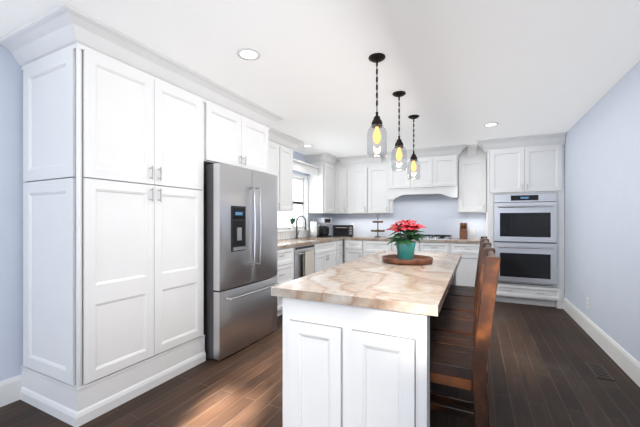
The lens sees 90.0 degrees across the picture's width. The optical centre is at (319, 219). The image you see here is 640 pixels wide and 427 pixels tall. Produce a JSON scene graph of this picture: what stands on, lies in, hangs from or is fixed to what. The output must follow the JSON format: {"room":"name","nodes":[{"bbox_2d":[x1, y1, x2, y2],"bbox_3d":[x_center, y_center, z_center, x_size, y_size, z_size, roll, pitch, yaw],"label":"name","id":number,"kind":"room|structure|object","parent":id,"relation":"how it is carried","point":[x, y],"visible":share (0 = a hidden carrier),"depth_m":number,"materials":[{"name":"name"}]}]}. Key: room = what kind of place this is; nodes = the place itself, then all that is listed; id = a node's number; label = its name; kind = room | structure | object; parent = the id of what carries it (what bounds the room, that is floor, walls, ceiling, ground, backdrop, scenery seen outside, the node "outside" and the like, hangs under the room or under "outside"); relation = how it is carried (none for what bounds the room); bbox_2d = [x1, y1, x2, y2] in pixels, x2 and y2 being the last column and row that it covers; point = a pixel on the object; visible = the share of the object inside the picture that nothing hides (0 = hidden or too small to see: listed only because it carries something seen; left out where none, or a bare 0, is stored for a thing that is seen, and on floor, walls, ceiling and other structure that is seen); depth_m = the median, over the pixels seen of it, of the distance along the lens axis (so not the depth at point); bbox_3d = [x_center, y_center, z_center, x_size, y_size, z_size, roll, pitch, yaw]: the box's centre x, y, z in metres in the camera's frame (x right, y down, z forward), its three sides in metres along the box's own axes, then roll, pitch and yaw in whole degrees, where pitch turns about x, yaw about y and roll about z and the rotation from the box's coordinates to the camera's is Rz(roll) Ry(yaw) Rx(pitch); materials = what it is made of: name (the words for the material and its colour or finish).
{"room":"kitchen","nodes":[
{"label":"kitchen","id":0,"kind":"room"},
{"bbox_2d":[0,44,325,380],"bbox_3d":[-1.843,0.020,2.852,0.120,2.440,8.700,0,0,26],"label":"wall","id":1,"kind":"structure","parent":0,"point":[11,218],"depth_m":2.18,"materials":[{"name":"blue paint"}]},
{"bbox_2d":[0,374,21,406],"bbox_3d":[-2.885,1.157,0.571,0.016,0.165,3.688,0,0,26],"label":"baseboard","id":2,"kind":"structure","parent":1,"relation":"attached to","point":[10,388],"depth_m":2.17,"materials":[{"name":"white wood"}]},
{"bbox_2d":[208,83,271,172],"bbox_3d":[-1.114,0.021,3.406,0.699,2.438,0.973,0,0,26],"label":"upper cabinet","id":3,"kind":"object","parent":1,"relation":"attached to","point":[237,130],"depth_m":3.18,"materials":[{"name":"white paint"}]},
{"bbox_2d":[268,127,303,211],"bbox_3d":[-0.695,-0.662,4.528,0.464,1.073,1.106,0,0,26],"label":"upper cabinet","id":4,"kind":"object","parent":1,"relation":"attached to","point":[282,146],"depth_m":4.58,"materials":[{"name":"white paint"}]},
{"bbox_2d":[277,159,319,239],"bbox_3d":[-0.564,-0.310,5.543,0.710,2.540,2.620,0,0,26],"label":"window","id":5,"kind":"structure","parent":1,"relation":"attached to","point":[300,192],"depth_m":5.87,"materials":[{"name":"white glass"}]},
{"bbox_2d":[289,216,295,228],"bbox_3d":[-0.457,0.042,5.485,0.144,0.235,0.186,0,0,26],"label":"plant","id":6,"kind":"object","parent":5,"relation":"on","point":[292,221],"visible":1,"depth_m":5.46,"materials":[{"name":"green plant"}]},
{"bbox_2d":[308,163,334,213],"bbox_3d":[0.030,-0.661,6.137,0.351,1.071,0.485,0,0,26],"label":"upper cabinet","id":7,"kind":"object","parent":1,"relation":"attached to","point":[321,188],"depth_m":5.95,"materials":[{"name":"white paint"}]},
{"bbox_2d":[305,153,338,166],"bbox_3d":[0.052,-1.119,6.051,0.464,0.159,0.582,0,0,26],"label":"crown molding","id":8,"kind":"structure","parent":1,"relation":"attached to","point":[328,158],"depth_m":5.89,"materials":[{"name":"white paint"}]},
{"bbox_2d":[0,301,639,426],"bbox_3d":[-0.016,1.270,1.956,4.190,0.060,8.940,0,0,26],"label":"floor","id":9,"kind":"structure","parent":0,"point":[540,374],"depth_m":2.33,"materials":[{"name":"brown wood"}]},
{"bbox_2d":[16,15,207,426],"bbox_3d":[-1.548,0.021,2.520,0.699,2.438,1.001,0,0,26],"label":"tall cabinet","id":10,"kind":"object","parent":9,"relation":"on","point":[126,138],"depth_m":2.14,"materials":[{"name":"white paint"}]},
{"bbox_2d":[204,163,278,360],"bbox_3d":[-1.001,0.372,3.347,0.897,1.735,0.902,0,0,26],"label":"refrigerator","id":11,"kind":"object","parent":9,"relation":"on","point":[240,251],"visible":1,"depth_m":2.98,"materials":[{"name":"grey metal"}]},
{"bbox_2d":[276,244,295,316],"bbox_3d":[-0.780,0.800,4.154,0.641,0.880,0.659,0,0,26],"label":"base cabinet","id":12,"kind":"object","parent":9,"relation":"on","point":[285,256],"depth_m":4.11,"materials":[{"name":"white paint"}]},
{"bbox_2d":[277,236,350,247],"bbox_3d":[-0.252,0.340,5.221,0.650,0.040,3.040,0,0,26],"label":"countertop","id":13,"kind":"structure","parent":12,"relation":"on","point":[306,240],"depth_m":4.96,"materials":[{"name":"beige stone"}]},
{"bbox_2d":[295,215,306,238],"bbox_3d":[-0.316,0.119,5.457,0.216,0.400,0.098,0,0,26],"label":"faucet","id":14,"kind":"object","parent":13,"relation":"on","point":[297,231],"visible":1,"depth_m":5.45,"materials":[{"name":"silver metal"}]},
{"bbox_2d":[310,218,316,237],"bbox_3d":[-0.115,0.144,5.880,0.150,0.350,0.148,0,0,26],"label":"paper towel holder","id":15,"kind":"object","parent":13,"relation":"on","point":[313,229],"visible":1,"depth_m":5.83,"materials":[{"name":"white paper"}]},
{"bbox_2d":[315,218,331,236],"bbox_3d":[0.073,0.140,6.039,0.200,0.360,0.280,0,0,-39],"label":"coffee maker","id":16,"kind":"object","parent":13,"relation":"on","point":[322,228],"visible":0.94,"depth_m":5.98,"materials":[{"name":"black plastic"}]},
{"bbox_2d":[332,225,352,236],"bbox_3d":[0.442,0.209,6.221,0.380,0.220,0.323,0,0,-2],"label":"air fryer oven","id":17,"kind":"object","parent":13,"relation":"on","point":[342,230],"visible":1,"depth_m":6.10,"materials":[{"name":"black plastic"}]},
{"bbox_2d":[293,244,315,279],"bbox_3d":[-0.458,0.803,4.701,0.662,0.874,0.596,0,0,26],"label":"dishwasher","id":18,"kind":"object","parent":9,"relation":"on","point":[304,260],"visible":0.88,"depth_m":4.50,"materials":[{"name":"grey metal"}]},
{"bbox_2d":[300,240,335,272],"bbox_3d":[-0.184,0.800,5.370,0.641,0.880,0.837,0,0,26],"label":"base cabinet","id":19,"kind":"object","parent":9,"relation":"on","point":[329,252],"depth_m":5.19,"materials":[{"name":"white paint"}]},
{"bbox_2d":[336,240,343,265],"bbox_3d":[0.066,0.800,5.880,0.641,0.880,0.298,0,0,26],"label":"base cabinet","id":20,"kind":"object","parent":9,"relation":"on","point":[339,243],"depth_m":5.76,"materials":[{"name":"white paint"}]},
{"bbox_2d":[344,240,363,262],"bbox_3d":[0.740,0.800,6.082,0.362,0.880,0.621,0,0,26],"label":"base cabinet","id":21,"kind":"object","parent":9,"relation":"on","point":[356,247],"depth_m":5.81,"materials":[{"name":"white paint"}]},
{"bbox_2d":[283,262,459,426],"bbox_3d":[0.548,0.800,2.301,0.747,0.880,2.061,0,0,26],"label":"kitchen island","id":22,"kind":"object","parent":9,"relation":"on","point":[356,342],"depth_m":1.37,"materials":[{"name":"white paint"}]},
{"bbox_2d":[271,250,461,317],"bbox_3d":[0.562,0.340,2.294,0.750,0.040,2.085,0,0,26],"label":"island countertop","id":23,"kind":"structure","parent":22,"relation":"on","point":[371,283],"depth_m":1.56,"materials":[{"name":"beige stone"}]},
{"bbox_2d":[382,254,432,264],"bbox_3d":[0.660,0.299,2.427,0.374,0.040,0.374,0,0,26],"label":"serving tray","id":24,"kind":"object","parent":23,"relation":"on","point":[416,260],"visible":0.85,"depth_m":2.30,"materials":[{"name":"brown wood"}]},
{"bbox_2d":[386,220,425,259],"bbox_3d":[0.645,0.150,2.433,0.321,0.305,0.344,0,0,26],"label":"potted plant","id":25,"kind":"object","parent":24,"relation":"on","point":[405,246],"visible":0.92,"depth_m":2.38,"materials":[{"name":"plant"}]},
{"bbox_2d":[364,240,391,256],"bbox_3d":[1.137,0.800,5.888,0.523,0.880,0.621,0,0,26],"label":"base cabinet","id":26,"kind":"object","parent":9,"relation":"on","point":[370,246],"depth_m":5.63,"materials":[{"name":"white paint"}]},
{"bbox_2d":[392,240,419,251],"bbox_3d":[1.579,0.800,5.671,0.460,0.880,0.621,0,0,26],"label":"base cabinet","id":27,"kind":"object","parent":9,"relation":"on","point":[417,247],"depth_m":5.32,"materials":[{"name":"white paint"}]},
{"bbox_2d":[420,240,451,252],"bbox_3d":[1.992,0.800,5.469,0.460,0.880,0.621,0,0,26],"label":"base cabinet","id":28,"kind":"object","parent":9,"relation":"on","point":[441,246],"depth_m":5.18,"materials":[{"name":"white paint"}]},
{"bbox_2d":[430,243,494,408],"bbox_3d":[0.789,0.693,1.924,0.443,1.095,0.414,0,0,26],"label":"bar stool","id":29,"kind":"object","parent":9,"relation":"on","point":[456,322],"visible":0.17,"depth_m":1.81,"materials":[{"name":"brown wood"}]},
{"bbox_2d":[430,249,500,426],"bbox_3d":[0.591,0.693,1.520,0.443,1.095,0.414,0,0,26],"label":"bar stool","id":30,"kind":"object","parent":9,"relation":"on","point":[458,360],"visible":0.62,"depth_m":1.30,"materials":[{"name":"brown wood"}]},
{"bbox_2d":[452,240,479,286],"bbox_3d":[2.437,0.800,5.251,0.531,0.880,0.621,0,0,26],"label":"base cabinet","id":31,"kind":"object","parent":9,"relation":"on","point":[466,270],"depth_m":4.99,"materials":[{"name":"white paint"}]},
{"bbox_2d":[344,236,479,243],"bbox_3d":[1.623,0.340,5.645,2.339,0.040,0.630,0,0,26],"label":"countertop","id":32,"kind":"structure","parent":31,"relation":"on","point":[353,237],"depth_m":5.60,"materials":[{"name":"beige stone"}]},
{"bbox_2d":[371,214,384,236],"bbox_3d":[1.087,0.106,6.015,0.264,0.426,0.261,0,0,26],"label":"tiered stand","id":33,"kind":"object","parent":32,"relation":"on","point":[377,230],"visible":1,"depth_m":5.95,"materials":[{"name":"brown wood"}]},
{"bbox_2d":[396,234,450,239],"bbox_3d":[1.790,0.291,5.579,0.900,0.057,0.520,0,0,26],"label":"gas cooktop","id":34,"kind":"object","parent":32,"relation":"in","point":[440,237],"visible":0.5,"depth_m":5.33,"materials":[{"name":"silver metal"}]},
{"bbox_2d":[459,223,467,238],"bbox_3d":[2.426,0.181,5.407,0.120,0.276,0.234,0,0,26],"label":"knife block","id":35,"kind":"object","parent":32,"relation":"on","point":[463,232],"visible":1,"depth_m":5.34,"materials":[{"name":"brown wood"}]},
{"bbox_2d":[441,239,490,312],"bbox_3d":[0.987,0.693,2.328,0.443,1.095,0.414,0,0,26],"label":"bar stool","id":36,"kind":"object","parent":9,"relation":"on","point":[459,303],"visible":0.08,"depth_m":2.30,"materials":[{"name":"brown wood"}]},
{"bbox_2d":[447,236,486,297],"bbox_3d":[1.185,0.693,2.732,0.443,1.095,0.414,0,0,26],"label":"bar stool","id":37,"kind":"object","parent":9,"relation":"on","point":[461,291],"visible":0.12,"depth_m":2.73,"materials":[{"name":"brown wood"}]},
{"bbox_2d":[478,132,566,308],"bbox_3d":[3.019,0.021,4.903,1.083,2.438,0.734,0,0,26],"label":"tall cabinet","id":38,"kind":"object","parent":9,"relation":"on","point":[530,164],"visible":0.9,"depth_m":4.62,"materials":[{"name":"white paint"}]},
{"bbox_2d":[494,193,556,286],"bbox_3d":[3.082,0.280,4.879,0.773,1.320,0.666,0,0,26],"label":"double wall oven","id":39,"kind":"object","parent":38,"relation":"in","point":[525,236],"visible":0.92,"depth_m":4.62,"materials":[{"name":"grey metal"}]},
{"bbox_2d":[585,362,614,380],"bbox_3d":[2.286,1.236,2.621,0.115,0.006,0.300,0,0,26],"label":"floor vent","id":40,"kind":"object","parent":9,"relation":"in","point":[600,371],"visible":1,"depth_m":2.61,"materials":[{"name":"brown"}]},
{"bbox_2d":[0,0,639,156],"bbox_3d":[-0.016,-1.230,1.956,4.190,0.060,8.940,0,0,26],"label":"ceiling","id":41,"kind":"structure","parent":0,"point":[459,72],"depth_m":2.35,"materials":[{"name":"white paint"}]},
{"bbox_2d":[236,48,260,59],"bbox_3d":[-0.515,-1.196,2.312,0.174,0.006,0.174,0,0,26],"label":"recessed light","id":42,"kind":"object","parent":41,"relation":"in","point":[249,53],"visible":1,"depth_m":2.30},
{"bbox_2d":[367,53,386,157],"bbox_3d":[0.419,-0.834,2.356,0.144,0.731,0.144,0,0,26],"label":"pendant light","id":43,"kind":"object","parent":41,"relation":"hanging from","point":[376,123],"visible":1,"depth_m":2.34,"materials":[{"name":"clear glass"}]},
{"bbox_2d":[391,91,406,171],"bbox_3d":[0.749,-0.834,3.029,0.144,0.731,0.144,0,0,26],"label":"pendant light","id":44,"kind":"object","parent":41,"relation":"hanging from","point":[399,146],"visible":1,"depth_m":3.02,"materials":[{"name":"clear glass"}]},
{"bbox_2d":[407,115,419,179],"bbox_3d":[1.084,-0.834,3.701,0.144,0.731,0.144,0,0,26],"label":"pendant light","id":45,"kind":"object","parent":41,"relation":"hanging from","point":[413,158],"visible":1,"depth_m":3.69,"materials":[{"name":"clear glass"}]},
{"bbox_2d":[483,122,498,126],"bbox_3d":[2.145,-1.196,4.016,0.174,0.006,0.174,0,0,26],"label":"recessed light","id":46,"kind":"object","parent":41,"relation":"in","point":[491,124],"visible":0.98,"depth_m":4.01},
{"bbox_2d":[326,195,485,238],"bbox_3d":[1.870,0.020,5.943,4.070,2.440,0.120,0,0,26],"label":"wall","id":47,"kind":"structure","parent":0,"point":[436,214],"depth_m":5.86,"materials":[{"name":"blue paint"}]},
{"bbox_2d":[334,156,349,213],"bbox_3d":[0.493,-0.661,6.354,0.327,1.071,0.351,0,0,26],"label":"upper cabinet","id":48,"kind":"object","parent":47,"relation":"attached to","point":[342,167],"depth_m":6.19,"materials":[{"name":"white paint"}]},
{"bbox_2d":[350,156,369,213],"bbox_3d":[0.802,-0.661,6.202,0.362,1.071,0.351,0,0,26],"label":"upper cabinet","id":49,"kind":"object","parent":47,"relation":"attached to","point":[361,184],"depth_m":6.03,"materials":[{"name":"white paint"}]},
{"bbox_2d":[370,153,393,213],"bbox_3d":[1.149,-0.661,6.032,0.410,1.071,0.351,0,0,26],"label":"upper cabinet","id":50,"kind":"object","parent":47,"relation":"attached to","point":[379,167],"depth_m":5.88,"materials":[{"name":"white paint"}]},
{"bbox_2d":[388,156,458,191],"bbox_3d":[1.819,-0.870,5.638,1.134,0.652,0.470,0,0,26],"label":"upper cabinet","id":51,"kind":"object","parent":47,"relation":"attached to","point":[438,174],"depth_m":5.41,"materials":[{"name":"white paint"}]},
{"bbox_2d":[380,144,466,159],"bbox_3d":[1.723,-1.119,5.443,1.402,0.159,0.204,0,0,26],"label":"crown molding","id":52,"kind":"structure","parent":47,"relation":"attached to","point":[434,153],"depth_m":5.34,"materials":[{"name":"white paint"}]},
{"bbox_2d":[458,144,485,211],"bbox_3d":[2.546,-0.661,5.348,0.421,1.071,0.351,0,0,26],"label":"upper cabinet","id":53,"kind":"object","parent":47,"relation":"attached to","point":[472,160],"depth_m":5.19,"materials":[{"name":"white paint"}]},
{"bbox_2d":[564,61,639,362],"bbox_3d":[1.812,0.020,1.061,0.120,2.440,8.940,0,0,26],"label":"wall","id":54,"kind":"structure","parent":0,"point":[602,207],"depth_m":3.00,"materials":[{"name":"blue paint"}]},
{"bbox_2d":[563,297,639,386],"bbox_3d":[1.617,1.157,0.820,0.016,0.165,8.095,0,0,26],"label":"baseboard","id":55,"kind":"structure","parent":54,"relation":"attached to","point":[627,363],"depth_m":2.96,"materials":[{"name":"white wood"}]}
]}

